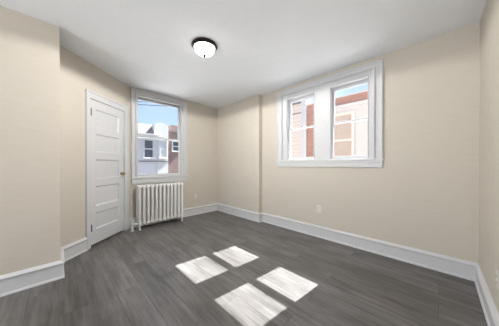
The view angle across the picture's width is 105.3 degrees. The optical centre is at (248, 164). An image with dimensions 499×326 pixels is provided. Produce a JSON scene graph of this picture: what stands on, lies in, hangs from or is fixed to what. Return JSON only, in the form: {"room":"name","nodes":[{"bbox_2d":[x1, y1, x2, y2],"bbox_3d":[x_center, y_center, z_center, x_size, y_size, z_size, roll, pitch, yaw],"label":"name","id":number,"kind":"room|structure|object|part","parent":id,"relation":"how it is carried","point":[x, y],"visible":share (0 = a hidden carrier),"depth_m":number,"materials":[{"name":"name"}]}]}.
{"room":"empty bedroom","nodes":[
{"label":"empty bedroom","id":0,"kind":"room"},
{"bbox_2d":[0,5,59,275],"bbox_3d":[-3.550,-0.118,1.151,1.333,2.487,3.413,0,0,45],"label":"wall","id":1,"kind":"structure","parent":0,"point":[29,46],"depth_m":1.74,"materials":[{"name":"beige paint"}]},
{"bbox_2d":[0,260,64,296],"bbox_3d":[-2.987,1.040,0.755,0.030,0.174,3.243,0,0,45],"label":"baseboard","id":2,"kind":"structure","parent":1,"relation":"attached to","point":[10,283],"depth_m":1.74,"materials":[{"name":"white paint"}]},
{"bbox_2d":[60,45,130,247],"bbox_3d":[-2.183,-0.124,2.757,0.120,2.487,1.208,0,0,3],"label":"wall","id":3,"kind":"structure","parent":0,"point":[77,74],"depth_m":2.34,"materials":[{"name":"beige paint"}]},
{"bbox_2d":[60,237,87,276],"bbox_3d":[-2.052,1.035,2.159,0.175,0.174,0.671,0,0,-25],"label":"baseboard","id":4,"kind":"structure","parent":3,"relation":"attached to","point":[67,252],"depth_m":2.30,"materials":[{"name":"white paint"}]},
{"bbox_2d":[85,89,128,249],"bbox_3d":[-2.145,0.065,2.890,0.177,2.110,0.807,0,0,3],"label":"door","id":5,"kind":"structure","parent":3,"relation":"in","point":[106,119],"depth_m":2.82,"materials":[{"name":"white paint"}]},
{"bbox_2d":[130,87,217,217],"bbox_3d":[-1.552,-0.128,3.997,0.140,2.487,2.064,0,0,45],"label":"wall","id":6,"kind":"structure","parent":0,"point":[201,119],"depth_m":4.33,"materials":[{"name":"beige paint"}]},
{"bbox_2d":[130,87,187,183],"bbox_3d":[-1.754,-0.510,3.776,0.205,1.708,1.075,0,0,45],"label":"window","id":7,"kind":"structure","parent":6,"relation":"in","point":[136,94],"depth_m":3.69,"materials":[{"name":"white paint"}]},
{"bbox_3d":[-1.795,-0.881,3.799,0.036,0.755,0.835,0,0,45],"label":"sash","id":8,"kind":"part","parent":7,"relation":"part of","materials":[{"name":"clear glass"}]},
{"bbox_3d":[-1.711,0.278,3.736,0.085,0.134,1.075,0,0,45],"label":"sill","id":9,"kind":"part","parent":7,"relation":"part of","materials":[{"name":"white paint"}]},
{"bbox_3d":[-1.762,-0.158,3.769,0.036,0.739,0.835,0,0,45],"label":"sash","id":10,"kind":"part","parent":7,"relation":"part of","materials":[{"name":"clear glass"}]},
{"bbox_3d":[-1.771,-0.526,3.776,0.180,1.485,0.845,0,0,45],"label":"frame","id":11,"kind":"part","parent":7,"relation":"part of","materials":[{"name":"white paint"}]},
{"bbox_2d":[129,203,216,228],"bbox_3d":[-1.426,1.029,3.981,0.067,0.174,1.914,0,0,45],"label":"baseboard","id":12,"kind":"structure","parent":6,"relation":"attached to","point":[197,210],"depth_m":4.22,"materials":[{"name":"white paint"}]},
{"bbox_2d":[0,0,485,108],"bbox_3d":[-1.410,-1.436,1.116,4.406,0.150,6.395,0,0,45],"label":"ceiling","id":13,"kind":"structure","parent":0,"point":[264,47],"depth_m":1.98,"materials":[{"name":"white paint"}]},
{"bbox_2d":[191,37,216,57],"bbox_3d":[-0.506,-1.294,2.174,0.290,0.142,0.290,0,0,45],"label":"ceiling light","id":14,"kind":"object","parent":13,"relation":"attached to","point":[204,47],"visible":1,"depth_m":2.10,"materials":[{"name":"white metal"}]},
{"bbox_3d":[-0.506,-1.292,2.174,0.230,0.086,0.230,0,0,45],"label":"lamp shade","id":15,"kind":"part","parent":14,"relation":"part of","materials":[{"name":"white glass"}]},
{"bbox_2d":[0,211,487,325],"bbox_3d":[-1.410,1.186,1.125,4.406,0.120,6.395,0,0,45],"label":"floor","id":16,"kind":"structure","parent":0,"point":[214,268],"depth_m":1.74,"materials":[{"name":"grey wood"}]},
{"bbox_2d":[130,182,183,231],"bbox_3d":[-1.687,0.736,3.539,0.185,0.762,0.924,0,0,45],"label":"radiator","id":17,"kind":"object","parent":16,"relation":"on","point":[163,201],"visible":1,"depth_m":3.47,"materials":[{"name":"white metal"}]},
{"bbox_2d":[217,22,479,262],"bbox_3d":[0.768,-0.126,3.302,4.406,2.487,0.230,0,0,45],"label":"wall","id":18,"kind":"structure","parent":0,"point":[424,196],"depth_m":2.23,"materials":[{"name":"beige paint"}]},
{"bbox_2d":[317,205,320,212],"bbox_3d":[1.083,0.686,2.949,0.070,0.114,0.010,0,0,45],"label":"wall outlet","id":19,"kind":"object","parent":18,"relation":"attached to","point":[318,206],"visible":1,"depth_m":2.94,"materials":[{"name":"white plastic"}]},
{"bbox_2d":[276,59,383,167],"bbox_3d":[1.140,-0.637,2.978,1.638,1.344,0.200,0,0,45],"label":"window","id":20,"kind":"structure","parent":18,"relation":"in","point":[323,90],"depth_m":2.83,"materials":[{"name":"white paint"}]},
{"bbox_3d":[0.894,-0.367,3.222,0.518,0.541,0.036,0,0,45],"label":"sash","id":21,"kind":"part","parent":20,"relation":"part of","materials":[{"name":"clear glass"}]},
{"bbox_3d":[0.926,-0.885,3.253,0.518,0.543,0.036,0,0,45],"label":"sash","id":22,"kind":"part","parent":20,"relation":"part of","materials":[{"name":"clear glass"}]},
{"bbox_3d":[1.152,-0.651,2.981,1.385,1.140,0.180,0,0,45],"label":"frame","id":23,"kind":"part","parent":20,"relation":"part of","materials":[{"name":"white paint"}]},
{"bbox_3d":[1.101,-0.026,2.942,1.638,0.122,0.070,0,0,45],"label":"sill","id":24,"kind":"part","parent":20,"relation":"part of","materials":[{"name":"white paint"}]},
{"bbox_3d":[1.423,-0.365,2.694,0.503,0.541,0.036,0,0,45],"label":"sash","id":25,"kind":"part","parent":20,"relation":"part of","materials":[{"name":"clear glass"}]},
{"bbox_3d":[1.455,-0.883,2.725,0.503,0.543,0.036,0,0,45],"label":"sash","id":26,"kind":"part","parent":20,"relation":"part of","materials":[{"name":"clear glass"}]},
{"bbox_2d":[217,203,478,280],"bbox_3d":[0.708,1.031,3.246,4.126,0.174,0.120,0,0,45],"label":"baseboard","id":27,"kind":"structure","parent":18,"relation":"attached to","point":[453,266],"depth_m":2.43,"materials":[{"name":"white paint"}]},
{"bbox_2d":[479,0,498,311],"bbox_3d":[0.051,-0.112,-0.436,0.140,2.487,6.255,0,0,45],"label":"wall","id":28,"kind":"structure","parent":0,"point":[489,22],"depth_m":1.46,"materials":[{"name":"beige paint"}]},
{"bbox_2d":[474,264,498,325],"bbox_3d":[0.061,1.044,-0.301,0.030,0.174,6.055,0,0,45],"label":"baseboard","id":29,"kind":"structure","parent":28,"relation":"attached to","point":[491,313],"depth_m":1.43,"materials":[{"name":"white paint"}]},
{"bbox_2d":[496,269,498,289],"bbox_3d":[1.607,0.741,1.232,0.010,0.114,0.070,0,0,45],"label":"wall outlet","id":30,"kind":"object","parent":28,"relation":"attached to","point":[497,271],"visible":1,"depth_m":1.22,"materials":[{"name":"white plastic"}]},
{"label":"outside","id":31,"kind":"structure","parent":0,"visible":0},
{"bbox_3d":[-3.550,4.371,16.276,52.000,0.200,42.000,0,0,45],"label":"ground","id":32,"kind":"structure","parent":31,"visible":0},
{"bbox_2d":[138,123,167,173],"bbox_3d":[-9.197,0.767,13.239,6.280,7.030,4.740,0,0,45],"label":"house","id":33,"kind":"structure","parent":32,"relation":"on","point":[152,153],"depth_m":12.20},
{"bbox_3d":[-6.340,-0.731,12.035,0.008,0.535,0.480,0,0,45],"label":"pane","id":34,"kind":"part","parent":33,"relation":"part of","materials":[{"name":"black glass"}]},
{"bbox_3d":[-6.340,-1.266,12.033,0.008,0.535,0.480,0,0,45],"label":"pane","id":35,"kind":"part","parent":33,"relation":"part of","materials":[{"name":"black glass"}]},
{"bbox_3d":[-7.328,-1.819,10.926,0.380,0.220,4.120,0,0,45],"label":"cornice","id":36,"kind":"part","parent":33,"relation":"part of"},
{"bbox_3d":[-5.676,-0.743,12.616,0.008,0.555,0.400,0,0,45],"label":"pane","id":37,"kind":"part","parent":33,"relation":"part of","materials":[{"name":"glass"}]},
{"bbox_3d":[-5.676,-1.298,12.614,0.008,0.555,0.400,0,0,45],"label":"pane","id":38,"kind":"part","parent":33,"relation":"part of","materials":[{"name":"glass"}]},
{"bbox_2d":[168,125,178,172],"bbox_3d":[-6.254,0.746,16.307,6.110,7.050,3.760,0,0,45],"label":"brick house","id":39,"kind":"structure","parent":32,"relation":"on","point":[173,146],"depth_m":13.15,"materials":[{"name":"red brick"}]},
{"bbox_2d":[291,99,311,156],"bbox_3d":[2.349,0.815,11.011,4.770,6.950,5.100,0,0,45],"label":"house","id":40,"kind":"structure","parent":32,"relation":"on","point":[299,109],"depth_m":7.79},
{"bbox_2d":[306,90,367,156],"bbox_3d":[6.397,0.960,6.921,6.720,6.690,5.170,0,0,45],"label":"house","id":41,"kind":"structure","parent":32,"relation":"on","point":[350,139],"depth_m":6.43,"materials":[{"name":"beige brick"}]},
{"bbox_3d":[3.171,-0.419,6.600,0.720,0.850,0.008,0,0,45],"label":"pane","id":42,"kind":"part","parent":41,"relation":"part of","materials":[{"name":"beige glass"}]},
{"bbox_3d":[3.171,-1.269,6.597,0.720,0.850,0.008,0,0,45],"label":"pane","id":43,"kind":"part","parent":41,"relation":"part of","materials":[{"name":"beige glass"}]}
]}

